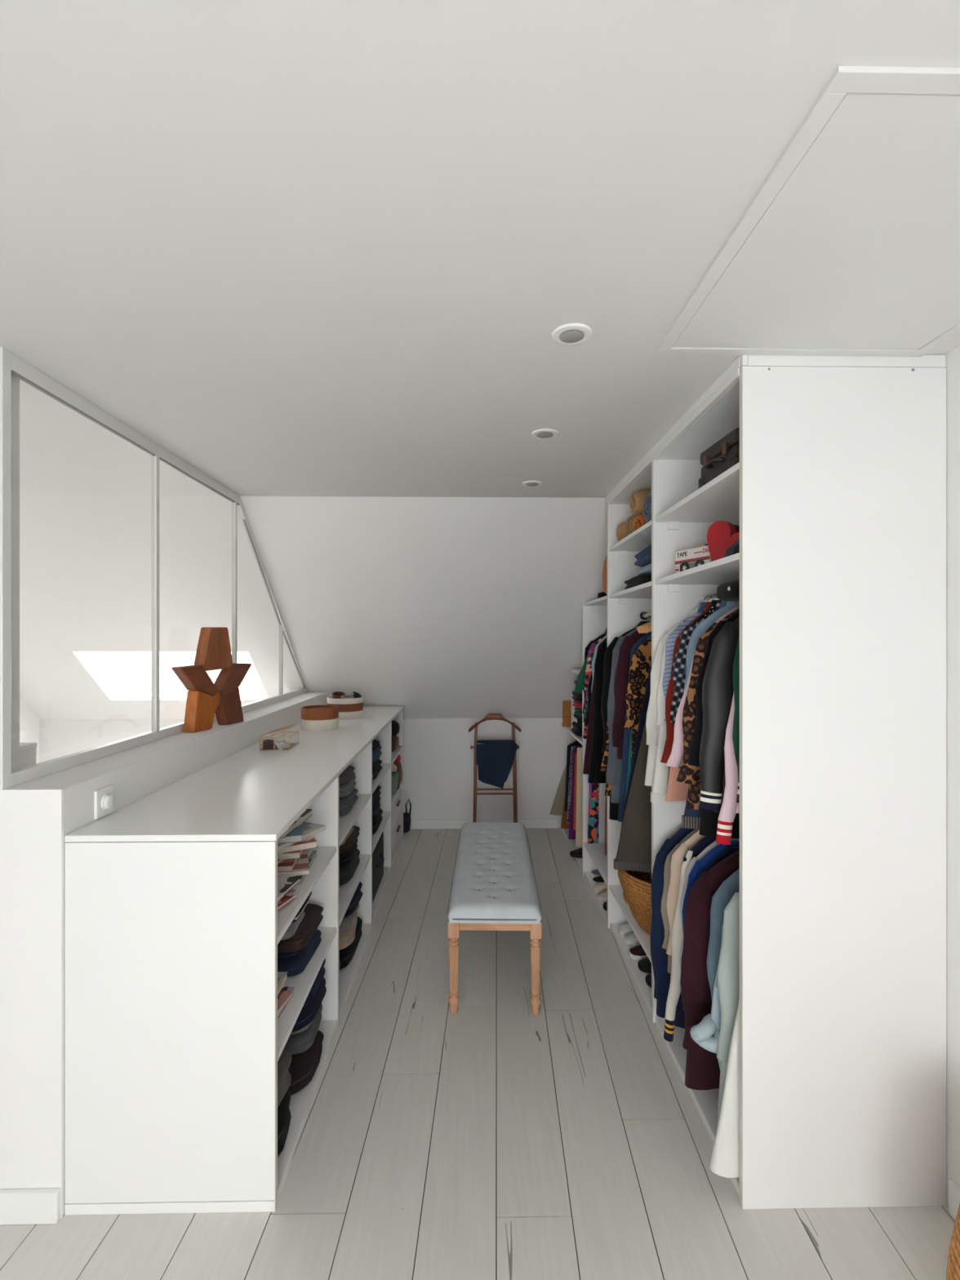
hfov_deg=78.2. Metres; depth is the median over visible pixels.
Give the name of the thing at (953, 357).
wall
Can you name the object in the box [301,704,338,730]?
storage basket
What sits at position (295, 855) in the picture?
magazine
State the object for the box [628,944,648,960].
shoe
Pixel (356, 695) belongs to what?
belt
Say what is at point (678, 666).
shirt
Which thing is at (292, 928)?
shirt
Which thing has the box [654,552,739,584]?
shelf
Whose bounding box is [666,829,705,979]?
coat
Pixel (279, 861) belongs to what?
magazine
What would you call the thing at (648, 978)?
shoe
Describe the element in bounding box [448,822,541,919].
cushion
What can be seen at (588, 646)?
jacket
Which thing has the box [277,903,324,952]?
trousers
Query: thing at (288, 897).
magazine
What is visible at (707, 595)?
clothes hanger
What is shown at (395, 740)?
bag
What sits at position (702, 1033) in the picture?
scarf
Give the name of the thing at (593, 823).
trousers
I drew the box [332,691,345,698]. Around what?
belt
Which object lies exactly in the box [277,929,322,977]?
jeans
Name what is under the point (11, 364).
window
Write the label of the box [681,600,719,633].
blouse
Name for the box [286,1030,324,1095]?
jumper
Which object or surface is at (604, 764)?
blouse
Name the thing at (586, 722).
blouse
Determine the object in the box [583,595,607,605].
shelf
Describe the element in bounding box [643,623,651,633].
clothes hanger
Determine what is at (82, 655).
window
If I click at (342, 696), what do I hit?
belt
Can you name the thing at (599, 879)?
shoe
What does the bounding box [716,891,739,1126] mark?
shirt
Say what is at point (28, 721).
wall
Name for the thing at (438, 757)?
wall
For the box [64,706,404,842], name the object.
countertop
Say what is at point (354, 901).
jumper
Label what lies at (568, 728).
shelf
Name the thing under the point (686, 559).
box
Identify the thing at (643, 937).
shelf
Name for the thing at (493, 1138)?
floor
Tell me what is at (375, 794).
jumper
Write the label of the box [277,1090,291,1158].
jumper
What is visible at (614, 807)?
coat
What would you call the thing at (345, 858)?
jumper
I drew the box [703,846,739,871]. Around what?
cardigan
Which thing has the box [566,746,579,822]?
dress
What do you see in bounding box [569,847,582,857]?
shoe
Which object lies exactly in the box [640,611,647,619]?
clothes hanger
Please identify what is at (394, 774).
bag
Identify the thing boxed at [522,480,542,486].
recessed light
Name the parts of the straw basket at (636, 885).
handle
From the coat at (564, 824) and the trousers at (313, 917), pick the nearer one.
the trousers at (313, 917)
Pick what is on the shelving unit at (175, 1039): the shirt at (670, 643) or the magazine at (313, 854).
the magazine at (313, 854)
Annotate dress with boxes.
[564,740,582,811]
[568,745,582,839]
[573,751,577,830]
[582,637,607,773]
[587,639,607,783]
[617,631,651,822]
[619,663,651,836]
[625,634,651,798]
[709,1000,739,1177]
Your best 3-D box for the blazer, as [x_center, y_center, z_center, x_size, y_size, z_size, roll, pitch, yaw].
[0.901,1.024,2.046,0.408,0.648,0.055,0,0,-1]
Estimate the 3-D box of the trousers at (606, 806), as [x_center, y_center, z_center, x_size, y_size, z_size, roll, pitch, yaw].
[0.875,0.934,3.504,0.270,0.708,0.063,0,0,-1]
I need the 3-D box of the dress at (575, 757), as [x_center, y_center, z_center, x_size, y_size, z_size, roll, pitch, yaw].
[0.861,1.084,4.315,0.359,0.628,0.060,0,0,2]
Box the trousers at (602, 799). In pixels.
[598,782,605,843]
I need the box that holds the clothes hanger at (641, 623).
[635,612,650,626]
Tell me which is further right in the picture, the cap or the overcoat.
the cap
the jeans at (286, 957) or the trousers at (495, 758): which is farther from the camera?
the trousers at (495, 758)
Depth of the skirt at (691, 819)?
1.93 m
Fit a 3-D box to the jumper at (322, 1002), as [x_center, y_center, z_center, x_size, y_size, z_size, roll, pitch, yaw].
[-0.790,1.373,2.194,0.379,0.047,0.271,0,0,2]
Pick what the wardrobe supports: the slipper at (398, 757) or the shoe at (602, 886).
the shoe at (602, 886)
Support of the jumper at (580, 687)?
hanging from the wardrobe
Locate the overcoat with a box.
[649,827,695,1017]
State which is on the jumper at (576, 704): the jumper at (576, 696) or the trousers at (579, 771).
the jumper at (576, 696)
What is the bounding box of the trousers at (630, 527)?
[626,513,640,535]
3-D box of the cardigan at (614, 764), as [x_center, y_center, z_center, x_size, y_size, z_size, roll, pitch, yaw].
[0.885,0.379,2.998,0.484,0.908,0.068,0,0,-1]
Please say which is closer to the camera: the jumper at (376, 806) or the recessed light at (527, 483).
the recessed light at (527, 483)
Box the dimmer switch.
[93,784,115,819]
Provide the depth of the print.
4.23 m
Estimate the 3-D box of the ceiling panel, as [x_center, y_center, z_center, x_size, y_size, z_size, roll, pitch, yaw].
[0.848,-0.779,1.210,0.732,0.009,0.798,0,0,-1]
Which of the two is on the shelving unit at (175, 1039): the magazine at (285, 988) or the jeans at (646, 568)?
the magazine at (285, 988)
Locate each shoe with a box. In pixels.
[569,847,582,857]
[591,869,600,877]
[591,875,604,884]
[593,881,607,893]
[597,889,607,902]
[603,901,607,911]
[617,922,633,936]
[624,932,640,946]
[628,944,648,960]
[637,957,651,973]
[645,973,651,987]
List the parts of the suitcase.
handle, lid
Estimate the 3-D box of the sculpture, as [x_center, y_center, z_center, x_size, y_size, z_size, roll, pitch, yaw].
[-1.224,0.171,2.724,0.060,0.461,0.496,0,0,12]
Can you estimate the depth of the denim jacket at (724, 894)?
1.84 m
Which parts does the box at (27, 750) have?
lid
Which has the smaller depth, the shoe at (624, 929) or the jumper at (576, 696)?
the shoe at (624, 929)
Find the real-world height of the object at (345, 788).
0.067 m
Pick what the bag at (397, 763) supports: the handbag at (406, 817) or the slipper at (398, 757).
the slipper at (398, 757)
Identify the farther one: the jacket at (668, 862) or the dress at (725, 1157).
the jacket at (668, 862)
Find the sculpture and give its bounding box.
[171,626,251,733]
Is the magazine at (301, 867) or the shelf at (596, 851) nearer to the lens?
the magazine at (301, 867)
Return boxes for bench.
[447,822,541,1014]
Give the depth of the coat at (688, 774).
1.89 m
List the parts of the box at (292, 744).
lid glass, lid, frame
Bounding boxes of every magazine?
[277,822,326,851]
[277,825,302,844]
[277,835,316,854]
[277,836,315,864]
[277,849,302,859]
[277,849,310,876]
[277,857,298,871]
[277,875,300,901]
[277,889,296,911]
[277,892,297,910]
[277,972,287,995]
[277,986,295,1018]
[277,990,293,1014]
[280,808,312,837]
[291,848,313,877]
[294,850,316,884]
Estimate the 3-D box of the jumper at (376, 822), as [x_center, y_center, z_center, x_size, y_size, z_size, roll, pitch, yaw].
[-0.813,1.106,3.605,0.421,0.086,0.480,0,0,-1]
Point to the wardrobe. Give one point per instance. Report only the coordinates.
(836, 491)
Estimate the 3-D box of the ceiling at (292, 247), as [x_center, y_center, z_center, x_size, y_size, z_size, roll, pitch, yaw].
[-1.062,-0.844,0.877,4.907,0.120,4.690,0,0,-1]
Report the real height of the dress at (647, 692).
1.068 m
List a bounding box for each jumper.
[277,1052,292,1103]
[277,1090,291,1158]
[282,1004,323,1056]
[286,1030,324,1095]
[289,998,323,1035]
[290,976,324,1033]
[302,959,324,1008]
[338,765,356,784]
[338,825,359,853]
[338,838,359,867]
[338,849,359,887]
[338,901,359,933]
[338,911,359,950]
[338,917,363,969]
[341,826,353,844]
[342,881,361,918]
[372,739,378,750]
[372,759,381,779]
[372,785,380,803]
[372,795,382,820]
[372,808,382,835]
[571,692,582,701]
[571,721,582,737]
[572,700,582,708]
[573,655,587,693]
[573,706,582,715]
[612,630,651,759]
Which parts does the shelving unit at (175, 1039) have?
panel, shelf, shelf, shelf, shelf, shelf, shelf, shelf, shelf, drawer, drawer, panel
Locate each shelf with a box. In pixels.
[560,723,582,744]
[571,669,581,674]
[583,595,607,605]
[583,841,607,885]
[608,520,651,551]
[608,581,651,598]
[608,884,651,962]
[654,462,739,522]
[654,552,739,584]
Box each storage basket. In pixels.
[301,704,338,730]
[326,696,363,719]
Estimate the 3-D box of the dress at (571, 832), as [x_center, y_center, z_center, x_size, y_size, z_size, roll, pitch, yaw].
[0.859,1.134,4.415,0.400,0.728,0.063,0,0,-1]
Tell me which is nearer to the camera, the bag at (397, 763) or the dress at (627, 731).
the dress at (627, 731)
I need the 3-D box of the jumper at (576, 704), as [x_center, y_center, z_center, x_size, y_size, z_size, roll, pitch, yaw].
[0.845,0.459,4.264,0.342,0.059,0.250,0,0,-1]
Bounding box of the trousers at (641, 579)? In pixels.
[623,573,651,589]
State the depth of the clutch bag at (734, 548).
1.74 m
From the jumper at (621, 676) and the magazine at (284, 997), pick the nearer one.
the magazine at (284, 997)
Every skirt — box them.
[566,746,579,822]
[613,719,651,872]
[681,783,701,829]
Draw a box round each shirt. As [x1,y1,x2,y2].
[280,908,305,941]
[634,513,645,529]
[644,609,694,786]
[660,602,711,785]
[662,601,711,721]
[670,600,722,768]
[683,601,739,693]
[684,600,727,676]
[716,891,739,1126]
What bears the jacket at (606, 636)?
hanging from the wardrobe
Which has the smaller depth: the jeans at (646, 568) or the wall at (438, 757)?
the jeans at (646, 568)
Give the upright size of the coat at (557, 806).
0.668 m
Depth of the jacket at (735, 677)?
1.66 m
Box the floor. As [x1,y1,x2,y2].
[0,827,955,1279]
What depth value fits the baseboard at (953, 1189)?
1.58 m
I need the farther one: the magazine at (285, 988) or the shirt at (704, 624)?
the shirt at (704, 624)
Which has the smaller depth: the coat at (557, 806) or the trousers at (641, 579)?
the trousers at (641, 579)
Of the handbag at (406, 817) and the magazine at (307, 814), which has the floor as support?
the handbag at (406, 817)
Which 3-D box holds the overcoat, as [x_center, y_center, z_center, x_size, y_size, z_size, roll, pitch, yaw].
[0.897,1.079,2.303,0.468,0.768,0.081,0,0,-1]
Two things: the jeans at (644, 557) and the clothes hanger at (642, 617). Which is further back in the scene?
the clothes hanger at (642, 617)
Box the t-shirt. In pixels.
[572,714,582,724]
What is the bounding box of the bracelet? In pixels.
[262,739,273,749]
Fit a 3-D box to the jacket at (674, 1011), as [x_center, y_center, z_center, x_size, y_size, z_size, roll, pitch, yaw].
[0.899,1.064,2.129,0.475,0.748,0.064,0,0,-1]
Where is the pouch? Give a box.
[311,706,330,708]
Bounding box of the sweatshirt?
[291,899,308,923]
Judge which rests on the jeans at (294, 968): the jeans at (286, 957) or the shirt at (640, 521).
the jeans at (286, 957)
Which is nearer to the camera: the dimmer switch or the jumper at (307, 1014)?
the dimmer switch
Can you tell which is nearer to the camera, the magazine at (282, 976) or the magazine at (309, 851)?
the magazine at (282, 976)
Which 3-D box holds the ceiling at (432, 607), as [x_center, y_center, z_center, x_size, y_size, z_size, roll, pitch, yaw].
[-1.103,-0.797,3.304,4.907,2.885,3.246,0,0,-1]
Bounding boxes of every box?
[19,742,37,768]
[259,723,298,750]
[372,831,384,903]
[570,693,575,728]
[675,545,711,573]
[706,520,739,561]
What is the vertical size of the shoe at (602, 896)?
0.089 m
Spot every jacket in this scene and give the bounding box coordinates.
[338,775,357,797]
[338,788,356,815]
[582,627,607,713]
[591,634,607,693]
[660,829,698,973]
[663,835,715,1041]
[665,606,739,767]
[698,617,739,813]
[706,868,739,1035]
[715,692,739,844]
[732,635,739,803]
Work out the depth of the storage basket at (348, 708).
3.93 m
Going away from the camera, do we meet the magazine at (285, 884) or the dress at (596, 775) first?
the magazine at (285, 884)
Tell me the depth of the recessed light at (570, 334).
1.50 m
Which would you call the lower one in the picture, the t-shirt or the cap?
the t-shirt
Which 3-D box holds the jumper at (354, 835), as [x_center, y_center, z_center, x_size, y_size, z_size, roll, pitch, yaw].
[-0.818,0.992,2.955,0.398,0.055,0.367,0,0,1]
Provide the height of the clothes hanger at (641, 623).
0.119 m
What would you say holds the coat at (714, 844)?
hanging from the wardrobe
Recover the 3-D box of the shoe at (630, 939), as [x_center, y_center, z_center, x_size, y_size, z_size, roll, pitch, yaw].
[0.864,1.477,2.970,0.268,0.089,0.093,0,0,2]
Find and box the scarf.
[689,924,723,1068]
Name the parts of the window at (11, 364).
post, header rail, sill rail, raking rail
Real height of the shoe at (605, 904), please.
0.085 m
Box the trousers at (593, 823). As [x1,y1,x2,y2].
[587,782,599,844]
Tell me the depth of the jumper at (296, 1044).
2.08 m
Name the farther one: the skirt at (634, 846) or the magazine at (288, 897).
the skirt at (634, 846)
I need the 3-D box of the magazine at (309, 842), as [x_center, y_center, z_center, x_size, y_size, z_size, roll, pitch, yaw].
[-0.722,0.716,2.132,0.199,0.022,0.262,0,0,-29]
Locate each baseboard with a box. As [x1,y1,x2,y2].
[0,1188,60,1224]
[409,818,557,829]
[948,1180,959,1220]
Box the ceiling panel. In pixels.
[655,65,959,356]
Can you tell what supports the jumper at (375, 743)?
on the jeans at (376, 753)
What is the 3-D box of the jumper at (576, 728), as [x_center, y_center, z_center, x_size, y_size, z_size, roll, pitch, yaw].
[0.846,0.637,4.239,0.353,0.089,0.343,0,0,-1]
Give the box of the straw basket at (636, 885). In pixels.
[617,869,651,934]
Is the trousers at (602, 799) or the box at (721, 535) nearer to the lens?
the box at (721, 535)
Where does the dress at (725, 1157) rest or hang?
hanging from the wardrobe
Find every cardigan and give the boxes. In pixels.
[606,628,637,803]
[688,610,739,838]
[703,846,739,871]
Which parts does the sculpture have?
arm, leg, arm, leg, arm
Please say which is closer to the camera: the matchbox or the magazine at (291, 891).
the magazine at (291, 891)
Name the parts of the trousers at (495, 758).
leg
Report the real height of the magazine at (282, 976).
0.020 m
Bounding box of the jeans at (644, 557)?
[635,545,651,566]
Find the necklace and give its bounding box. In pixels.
[275,739,290,750]
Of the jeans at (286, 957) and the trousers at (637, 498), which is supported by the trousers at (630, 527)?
the trousers at (637, 498)
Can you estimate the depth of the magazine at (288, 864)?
2.00 m
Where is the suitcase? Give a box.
[698,426,739,488]
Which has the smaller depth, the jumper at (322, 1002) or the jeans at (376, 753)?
the jumper at (322, 1002)
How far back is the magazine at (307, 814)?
2.12 m
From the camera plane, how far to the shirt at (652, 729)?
2.34 m
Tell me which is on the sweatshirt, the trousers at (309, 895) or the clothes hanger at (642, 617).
the trousers at (309, 895)
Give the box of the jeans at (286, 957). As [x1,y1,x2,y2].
[277,946,305,963]
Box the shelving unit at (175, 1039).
[64,709,403,1214]
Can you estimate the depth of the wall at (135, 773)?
2.05 m
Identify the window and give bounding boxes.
[0,346,307,789]
[75,651,268,697]
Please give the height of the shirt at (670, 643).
0.618 m
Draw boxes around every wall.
[0,375,62,1218]
[4,692,329,1215]
[19,699,39,764]
[39,718,575,827]
[945,346,959,1207]
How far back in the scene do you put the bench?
2.57 m
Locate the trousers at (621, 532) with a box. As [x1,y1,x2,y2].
[616,522,627,541]
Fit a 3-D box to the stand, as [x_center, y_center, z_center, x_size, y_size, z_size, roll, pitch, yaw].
[0.114,1.062,4.603,0.406,0.975,0.340,0,0,-1]
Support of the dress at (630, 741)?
hanging from the wardrobe
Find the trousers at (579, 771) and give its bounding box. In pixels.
[575,747,582,847]
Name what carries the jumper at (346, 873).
on the shelving unit at (175, 1039)
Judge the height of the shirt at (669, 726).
0.698 m
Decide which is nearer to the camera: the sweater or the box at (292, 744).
the sweater
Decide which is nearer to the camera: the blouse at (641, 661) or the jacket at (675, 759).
the jacket at (675, 759)
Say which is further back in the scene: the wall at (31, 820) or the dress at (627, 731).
the dress at (627, 731)
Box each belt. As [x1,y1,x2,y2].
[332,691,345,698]
[341,695,353,698]
[351,691,361,697]
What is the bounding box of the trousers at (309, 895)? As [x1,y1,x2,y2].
[293,891,311,919]
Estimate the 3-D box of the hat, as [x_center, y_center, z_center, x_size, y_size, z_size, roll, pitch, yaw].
[-0.789,0.667,4.459,0.360,0.124,0.306,0,0,-1]
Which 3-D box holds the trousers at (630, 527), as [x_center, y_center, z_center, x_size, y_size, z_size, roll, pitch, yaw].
[0.914,-0.559,2.901,0.374,0.120,0.126,0,0,-4]
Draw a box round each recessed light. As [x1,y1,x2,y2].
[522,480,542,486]
[531,428,558,439]
[551,323,591,345]
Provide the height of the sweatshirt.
0.035 m
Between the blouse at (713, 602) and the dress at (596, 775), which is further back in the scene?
the dress at (596, 775)
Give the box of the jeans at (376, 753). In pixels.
[372,745,382,762]
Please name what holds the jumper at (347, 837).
on the jumper at (354, 835)
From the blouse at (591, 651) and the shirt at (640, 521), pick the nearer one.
the shirt at (640, 521)
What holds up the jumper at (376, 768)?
on the shelving unit at (175, 1039)
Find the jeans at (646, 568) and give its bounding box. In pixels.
[636,562,651,575]
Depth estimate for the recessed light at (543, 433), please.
2.22 m
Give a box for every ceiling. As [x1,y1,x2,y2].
[0,0,959,497]
[19,379,607,719]
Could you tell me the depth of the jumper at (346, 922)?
2.83 m
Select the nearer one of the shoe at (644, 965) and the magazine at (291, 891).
the magazine at (291, 891)
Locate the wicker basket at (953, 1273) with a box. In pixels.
[946,1202,959,1279]
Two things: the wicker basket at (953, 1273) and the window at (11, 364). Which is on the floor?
the wicker basket at (953, 1273)
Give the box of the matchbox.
[694,543,707,547]
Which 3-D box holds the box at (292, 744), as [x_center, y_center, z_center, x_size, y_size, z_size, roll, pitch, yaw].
[-0.987,0.475,2.909,0.137,0.103,0.190,0,0,-3]
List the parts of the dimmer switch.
knob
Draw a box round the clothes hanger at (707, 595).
[682,595,712,622]
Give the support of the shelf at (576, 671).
attached to the wardrobe
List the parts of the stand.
rail, rail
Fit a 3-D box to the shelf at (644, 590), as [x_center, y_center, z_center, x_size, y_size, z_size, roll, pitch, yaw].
[0.979,-0.234,2.796,0.557,0.019,0.762,0,0,-1]
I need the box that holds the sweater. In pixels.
[680,850,739,1089]
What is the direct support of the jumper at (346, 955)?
on the shelving unit at (175, 1039)
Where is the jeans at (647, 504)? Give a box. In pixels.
[643,489,651,524]
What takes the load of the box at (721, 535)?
on the wardrobe
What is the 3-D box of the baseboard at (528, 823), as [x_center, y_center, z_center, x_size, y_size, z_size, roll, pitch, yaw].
[0.029,1.512,4.854,1.225,0.075,0.014,0,0,-1]
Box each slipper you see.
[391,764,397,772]
[395,755,400,760]
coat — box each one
[550,765,566,815]
[560,739,576,828]
[600,626,636,820]
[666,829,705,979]
[676,607,739,809]
[679,838,739,1009]
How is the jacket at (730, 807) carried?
hanging from the wardrobe
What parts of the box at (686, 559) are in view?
grey panel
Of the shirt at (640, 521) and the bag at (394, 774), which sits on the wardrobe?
the shirt at (640, 521)
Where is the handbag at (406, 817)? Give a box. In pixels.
[403,799,411,832]
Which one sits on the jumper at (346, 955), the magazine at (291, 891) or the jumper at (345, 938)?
the jumper at (345, 938)
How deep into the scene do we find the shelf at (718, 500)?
2.08 m
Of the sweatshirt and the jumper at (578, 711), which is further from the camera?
the jumper at (578, 711)
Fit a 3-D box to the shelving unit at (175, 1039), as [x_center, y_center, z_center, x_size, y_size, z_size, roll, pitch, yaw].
[-0.858,1.048,3.140,0.576,1.003,3.091,0,0,-1]
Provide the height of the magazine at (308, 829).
0.015 m
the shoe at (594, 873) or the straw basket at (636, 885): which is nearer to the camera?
the straw basket at (636, 885)
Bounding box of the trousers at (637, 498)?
[630,489,650,513]
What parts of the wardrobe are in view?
cardboard panel, cap, panel, hanging rail, panel, hanging rail, panel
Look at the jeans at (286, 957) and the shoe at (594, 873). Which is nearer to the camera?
the jeans at (286, 957)
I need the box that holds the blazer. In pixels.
[680,840,739,968]
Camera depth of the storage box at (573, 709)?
4.54 m
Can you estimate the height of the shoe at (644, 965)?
0.145 m
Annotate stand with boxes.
[468,713,521,822]
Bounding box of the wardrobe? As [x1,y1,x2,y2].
[560,355,946,1209]
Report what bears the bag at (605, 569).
on the wardrobe
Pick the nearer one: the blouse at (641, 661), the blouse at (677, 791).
the blouse at (677, 791)
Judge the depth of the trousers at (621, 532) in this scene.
3.00 m
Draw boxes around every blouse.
[582,671,592,738]
[583,635,605,722]
[600,720,611,795]
[623,636,651,766]
[650,608,698,803]
[665,766,688,801]
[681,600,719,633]
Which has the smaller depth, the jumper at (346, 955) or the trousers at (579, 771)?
the jumper at (346, 955)
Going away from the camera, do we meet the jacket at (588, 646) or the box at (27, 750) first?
the box at (27, 750)
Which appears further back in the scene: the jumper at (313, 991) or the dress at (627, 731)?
the dress at (627, 731)
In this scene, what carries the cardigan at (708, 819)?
hanging from the wardrobe
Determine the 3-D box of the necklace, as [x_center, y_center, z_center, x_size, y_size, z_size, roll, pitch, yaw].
[-0.951,0.506,2.843,0.056,0.042,0.106,0,0,-1]
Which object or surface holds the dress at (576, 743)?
hanging from the wardrobe
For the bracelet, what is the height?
0.041 m
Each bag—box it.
[391,735,399,751]
[391,771,398,795]
[392,760,401,784]
[603,555,607,594]
[724,538,739,557]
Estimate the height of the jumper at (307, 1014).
0.074 m
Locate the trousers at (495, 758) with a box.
[475,739,518,788]
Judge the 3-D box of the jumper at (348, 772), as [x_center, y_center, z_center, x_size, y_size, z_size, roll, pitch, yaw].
[-0.815,0.669,2.949,0.363,0.060,0.305,0,0,1]
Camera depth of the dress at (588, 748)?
3.64 m
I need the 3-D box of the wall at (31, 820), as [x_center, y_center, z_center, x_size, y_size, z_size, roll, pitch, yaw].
[-2.325,-0.310,1.611,2.406,3.720,0.099,0,0,-1]
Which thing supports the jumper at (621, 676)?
hanging from the wardrobe
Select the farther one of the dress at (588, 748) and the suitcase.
the dress at (588, 748)
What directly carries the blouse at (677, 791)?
hanging from the wardrobe
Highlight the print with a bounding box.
[572,715,577,722]
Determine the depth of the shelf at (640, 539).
2.88 m
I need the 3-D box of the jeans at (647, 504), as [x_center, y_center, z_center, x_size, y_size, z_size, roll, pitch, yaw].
[0.928,-0.586,2.626,0.376,0.171,0.185,0,0,-1]
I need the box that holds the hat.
[391,720,399,737]
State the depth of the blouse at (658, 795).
2.29 m
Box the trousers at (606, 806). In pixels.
[604,771,607,855]
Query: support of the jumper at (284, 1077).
on the jumper at (284, 1112)
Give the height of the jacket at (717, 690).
0.658 m
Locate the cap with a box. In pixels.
[716,580,739,601]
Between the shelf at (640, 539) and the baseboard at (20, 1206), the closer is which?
the baseboard at (20, 1206)

